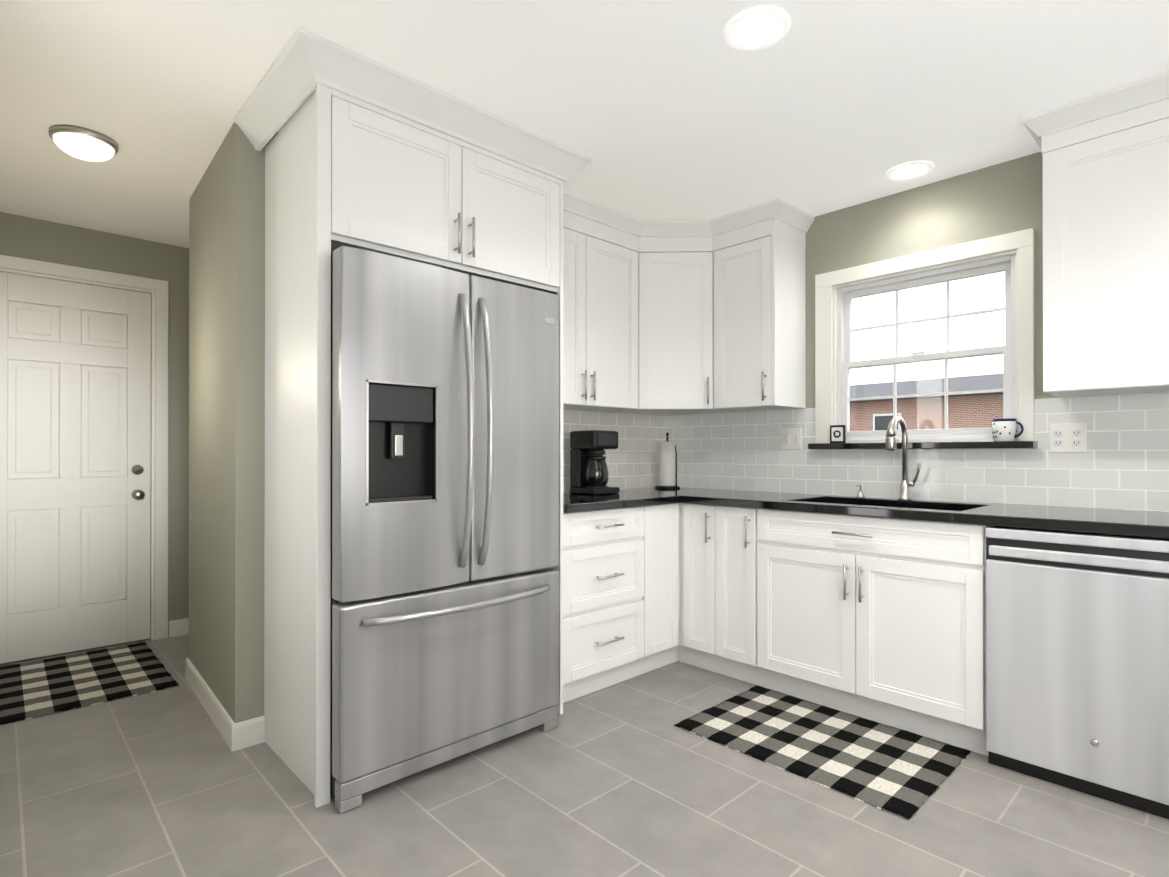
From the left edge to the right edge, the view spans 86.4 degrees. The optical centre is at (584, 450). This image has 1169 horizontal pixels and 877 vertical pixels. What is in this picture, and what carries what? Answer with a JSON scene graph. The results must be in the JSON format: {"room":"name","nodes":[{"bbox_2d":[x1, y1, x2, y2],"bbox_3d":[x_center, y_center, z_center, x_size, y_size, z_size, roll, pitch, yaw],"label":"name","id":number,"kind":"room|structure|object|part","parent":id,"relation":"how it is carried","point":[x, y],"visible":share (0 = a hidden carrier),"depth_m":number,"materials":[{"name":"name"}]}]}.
{"room":"kitchen","nodes":[
{"label":"kitchen","id":0,"kind":"room"},
{"bbox_2d":[0,212,188,639],"bbox_3d":[-2.500,-0.062,3.986,2.103,2.430,0.142,0,0,-43],"label":"wall","id":1,"kind":"structure","parent":0,"point":[29,246],"depth_m":3.80,"materials":[{"name":"green"}]},
{"bbox_2d":[0,272,150,663],"bbox_3d":[-2.913,0.092,3.525,0.760,2.104,0.113,0,0,-43],"label":"entry door","id":2,"kind":"structure","parent":1,"relation":"in","point":[75,417],"depth_m":3.54,"materials":[{"name":"white"}]},
{"bbox_3d":[-2.950,0.053,3.564,0.931,2.198,0.138,0,0,-43],"label":"door trim casing","id":3,"kind":"part","parent":1,"relation":"part of","materials":[{"name":"white wood"}]},
{"bbox_2d":[169,618,188,637],"bbox_3d":[-2.193,1.104,4.194,1.024,0.100,0.013,0,0,-43],"label":"baseboard","id":4,"kind":"structure","parent":1,"relation":"attached to","point":[179,627],"depth_m":3.87,"materials":[{"name":"white"}]},
{"bbox_2d":[0,634,1168,876],"bbox_3d":[-0.650,1.194,0.862,6.550,0.100,7.220,0,0,-43],"label":"floor","id":5,"kind":"structure","parent":0,"point":[626,778],"depth_m":1.97,"materials":[{"name":"tile"}]},
{"bbox_2d":[0,642,179,724],"bbox_3d":[-2.545,1.146,3.164,0.657,0.008,0.967,0,0,-43],"label":"rug","id":6,"kind":"object","parent":5,"relation":"on","point":[35,689],"visible":0.98,"depth_m":3.09,"materials":[{"name":"fabric"}]},
{"bbox_2d":[185,657,252,751],"bbox_3d":[-1.670,1.100,2.762,0.060,0.100,1.014,0,0,-43],"label":"baseboard","id":7,"kind":"structure","parent":5,"relation":"on","point":[243,734],"depth_m":2.54,"materials":[{"name":"white wood"}]},
{"bbox_2d":[330,246,558,812],"bbox_3d":[-0.643,0.251,2.487,0.911,1.794,0.768,0,0,-43],"label":"refrigerator","id":8,"kind":"object","parent":5,"relation":"on","point":[444,643],"visible":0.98,"depth_m":2.19,"materials":[{"name":"grey metal"}]},
{"bbox_2d":[550,495,645,714],"bbox_3d":[-0.088,0.714,3.158,0.599,0.875,0.608,0,0,-43],"label":"base cabinet","id":9,"kind":"object","parent":5,"relation":"on","point":[601,568],"depth_m":2.91,"materials":[{"name":"white wood"}]},
{"bbox_2d":[646,503,681,672],"bbox_3d":[0.226,0.714,3.408,0.305,0.875,0.674,0,0,-43],"label":"base cabinet","id":10,"kind":"object","parent":5,"relation":"on","point":[664,521],"depth_m":3.23,"materials":[{"name":"white wood"}]},
{"bbox_2d":[563,488,686,512],"bbox_3d":[-0.004,0.255,3.202,0.780,0.038,0.660,0,0,-43],"label":"countertop","id":11,"kind":"structure","parent":10,"relation":"on","point":[626,498],"depth_m":3.08,"materials":[{"name":"black stone"}]},
{"bbox_2d":[570,430,619,494],"bbox_3d":[0.062,0.064,3.434,0.200,0.345,0.219,0,0,-43],"label":"coffee maker","id":12,"kind":"object","parent":11,"relation":"on","point":[589,473],"visible":1,"depth_m":3.39,"materials":[{"name":"black plastic"}]},
{"bbox_2d":[631,487,1168,538],"bbox_3d":[1.433,0.360,2.745,0.637,0.252,3.298,0,0,-43],"label":"countertop","id":13,"kind":"structure","parent":10,"relation":"on","point":[1154,524],"depth_m":2.47,"materials":[{"name":"black stone"}]},
{"bbox_2d":[655,432,679,488],"bbox_3d":[0.527,0.061,3.954,0.160,0.354,0.160,0,0,-43],"label":"paper towel holder","id":14,"kind":"object","parent":13,"relation":"on","point":[667,464],"visible":1,"depth_m":3.90,"materials":[{"name":"white paper"}]},
{"bbox_2d":[855,484,864,497],"bbox_3d":[1.384,0.202,3.133,0.072,0.066,0.042,0,0,-43],"label":"soap dispenser pump","id":15,"kind":"object","parent":13,"relation":"on","point":[860,494],"visible":1,"depth_m":3.13,"materials":[{"name":"silver metal"}]},
{"bbox_2d":[886,416,920,499],"bbox_3d":[1.498,0.036,2.920,0.222,0.398,0.106,0,0,-43],"label":"kitchen faucet","id":16,"kind":"object","parent":13,"relation":"on","point":[891,445],"visible":1,"depth_m":2.97,"materials":[{"name":"silver metal"}]},
{"bbox_2d":[682,503,725,675],"bbox_3d":[0.792,0.714,3.396,0.674,0.875,0.292,0,0,-43],"label":"base cabinet","id":17,"kind":"object","parent":5,"relation":"on","point":[703,526],"depth_m":3.21,"materials":[{"name":"white wood"}]},
{"bbox_2d":[726,506,829,688],"bbox_3d":[0.964,0.714,3.261,0.608,0.875,0.349,0,0,-43],"label":"base cabinet","id":18,"kind":"object","parent":5,"relation":"on","point":[753,535],"depth_m":2.99,"materials":[{"name":"white wood"}]},
{"bbox_2d":[674,685,970,819],"bbox_3d":[0.923,1.144,2.483,0.650,0.008,0.927,0,0,-43],"label":"kitchen rug","id":19,"kind":"object","parent":5,"relation":"on","point":[903,774],"visible":1,"depth_m":2.40,"materials":[{"name":"fabric"}]},
{"bbox_2d":[770,543,987,755],"bbox_3d":[1.367,0.830,2.833,0.608,0.640,0.941,0,0,-43],"label":"base cabinet","id":20,"kind":"object","parent":5,"relation":"on","point":[878,619],"depth_m":2.55,"materials":[{"name":"white wood"}]},
{"bbox_2d":[985,526,1168,818],"bbox_3d":[1.874,0.714,2.246,0.595,0.868,0.596,0,0,-43],"label":"dishwasher","id":21,"kind":"object","parent":5,"relation":"on","point":[1077,661],"visible":1,"depth_m":2.07,"materials":[{"name":"silver metal"}]},
{"bbox_2d":[0,0,1168,247],"bbox_3d":[-0.650,-1.336,0.870,6.550,0.100,7.220,0,0,-43],"label":"ceiling","id":22,"kind":"structure","parent":0,"point":[666,110],"depth_m":2.17,"materials":[{"name":"white paint"}]},
{"bbox_2d":[49,125,117,161],"bbox_3d":[-2.054,-1.242,2.556,0.224,0.078,0.224,0,0,-43],"label":"dome ceiling light","id":23,"kind":"object","parent":22,"relation":"attached to","point":[82,143],"visible":1,"depth_m":2.50,"materials":[{"name":"white glass"}]},
{"bbox_2d":[723,5,790,51],"bbox_3d":[0.523,-1.278,1.893,0.200,0.009,0.200,0,0,-43],"label":"recessed light","id":24,"kind":"object","parent":22,"relation":"in","point":[756,28],"visible":1,"depth_m":1.89,"materials":[{"name":"white glass"}]},
{"bbox_2d":[885,160,934,180],"bbox_3d":[1.485,-1.275,2.841,0.200,0.009,0.200,0,0,-43],"label":"recessed light","id":25,"kind":"object","parent":22,"relation":"in","point":[910,170],"visible":1,"depth_m":2.84,"materials":[{"name":"white"}]},
{"bbox_2d":[676,151,1160,511],"bbox_3d":[2.364,-0.067,2.319,0.171,2.430,5.200,0,0,-43],"label":"wall","id":26,"kind":"structure","parent":0,"point":[982,203],"depth_m":2.96,"materials":[{"name":"grey paint"}]},
{"bbox_2d":[266,75,565,294],"bbox_3d":[-0.679,-0.949,2.599,0.995,0.507,0.618,0,0,-43],"label":"upper cabinet","id":27,"kind":"object","parent":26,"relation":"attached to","point":[355,167],"depth_m":2.27,"materials":[{"name":"white wood"}]},
{"bbox_2d":[558,203,637,413],"bbox_3d":[-0.070,-0.717,3.345,0.876,0.967,0.366,0,0,-43],"label":"upper cabinet","id":28,"kind":"object","parent":26,"relation":"attached to","point":[598,311],"depth_m":3.30,"materials":[{"name":"white wood"}]},
{"bbox_2d":[563,410,663,491],"bbox_3d":[0.011,0.003,3.669,1.442,0.468,0.007,0,0,-43],"label":"backsplash","id":29,"kind":"structure","parent":26,"relation":"attached to","point":[632,460],"depth_m":3.90,"materials":[{"name":"tile"}]},
{"bbox_2d":[622,217,745,415],"bbox_3d":[0.519,-0.753,3.685,0.681,1.042,0.681,0,0,-43],"label":"upper cabinet","id":30,"kind":"object","parent":26,"relation":"attached to","point":[678,260],"depth_m":3.50,"materials":[{"name":"white wood"}]},
{"bbox_3d":[-0.046,-1.200,2.897,2.586,0.156,1.055,0,0,-43],"label":"crown moulding","id":31,"kind":"part","parent":30,"relation":"part of","materials":[{"name":"white wood"}]},
{"bbox_2d":[718,199,809,411],"bbox_3d":[0.938,-0.754,3.470,0.366,1.042,0.439,0,0,-43],"label":"upper cabinet","id":32,"kind":"object","parent":26,"relation":"attached to","point":[762,278],"depth_m":3.33,"materials":[{"name":"white wood"}]},
{"bbox_2d":[664,392,1168,511],"bbox_3d":[1.665,0.000,2.961,0.007,0.468,3.293,0,0,-43],"label":"backsplash","id":33,"kind":"structure","parent":26,"relation":"attached to","point":[1122,462],"depth_m":2.85,"materials":[{"name":"tile"}]},
{"bbox_2d":[782,428,800,449],"bbox_3d":[1.158,-0.065,3.486,0.010,0.118,0.118,0,0,-43],"label":"switch plate","id":34,"kind":"object","parent":33,"relation":"attached to","point":[791,439],"visible":1,"depth_m":3.48,"materials":[{"name":"white plastic"}]},
{"bbox_2d":[1049,423,1085,451],"bbox_3d":[2.007,-0.053,2.586,0.009,0.120,0.122,0,0,-43],"label":"electrical outlet plate","id":35,"kind":"object","parent":33,"relation":"attached to","point":[1069,437],"visible":1,"depth_m":2.58,"materials":[{"name":"white plastic"}]},
{"bbox_2d":[808,441,1037,448],"bbox_3d":[1.571,-0.024,3.006,0.068,0.030,1.006,0,0,-43],"label":"window sill","id":36,"kind":"structure","parent":26,"relation":"on","point":[957,445],"depth_m":2.90,"materials":[{"name":"black stone"}]},
{"bbox_2d":[830,425,845,442],"bbox_3d":[1.330,-0.086,3.268,0.016,0.095,0.080,0,0,-43],"label":"framed picture","id":37,"kind":"object","parent":36,"relation":"on","point":[837,433],"visible":0.96,"depth_m":3.26,"materials":[{"name":"black plastic"}]},
{"bbox_2d":[992,418,1023,441],"bbox_3d":[1.846,-0.090,2.714,0.090,0.098,0.117,0,0,-43],"label":"cup","id":38,"kind":"object","parent":36,"relation":"on","point":[1004,429],"visible":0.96,"depth_m":2.69,"materials":[{"name":"white ceramic"}]},
{"bbox_3d":[1.649,-0.497,3.079,0.170,0.915,0.979,0,0,-43],"label":"window trim casing","id":39,"kind":"part","parent":26,"relation":"part of","materials":[{"name":"white wood"}]},
{"bbox_2d":[838,254,1015,440],"bbox_3d":[1.654,-0.460,3.060,0.074,0.815,0.805,0,0,-43],"label":"double-hung window","id":40,"kind":"structure","parent":26,"relation":"in","point":[948,275],"depth_m":3.02,"materials":[{"name":"white plastic"}]},
{"bbox_2d":[1038,71,1168,397],"bbox_3d":[2.266,-0.752,2.089,0.328,1.055,1.136,0,0,-43],"label":"upper cabinet","id":41,"kind":"object","parent":26,"relation":"attached to","point":[1106,155],"depth_m":2.25,"materials":[{"name":"white wood"}]},
{"label":"outside","id":42,"kind":"structure","parent":0,"visible":0},
{"bbox_3d":[18.573,2.086,14.298,39.840,0.600,70.000,0,0,-43],"label":"lawn","id":43,"kind":"structure","parent":42,"visible":0},
{"bbox_2d":[850,373,1002,430],"bbox_3d":[25.791,-0.668,21.112,9.600,5.750,51.200,0,0,-43],"label":"brick house","id":44,"kind":"structure","parent":43,"relation":"on","point":[909,413],"depth_m":27.29,"materials":[{"name":"red brick"}]}
]}

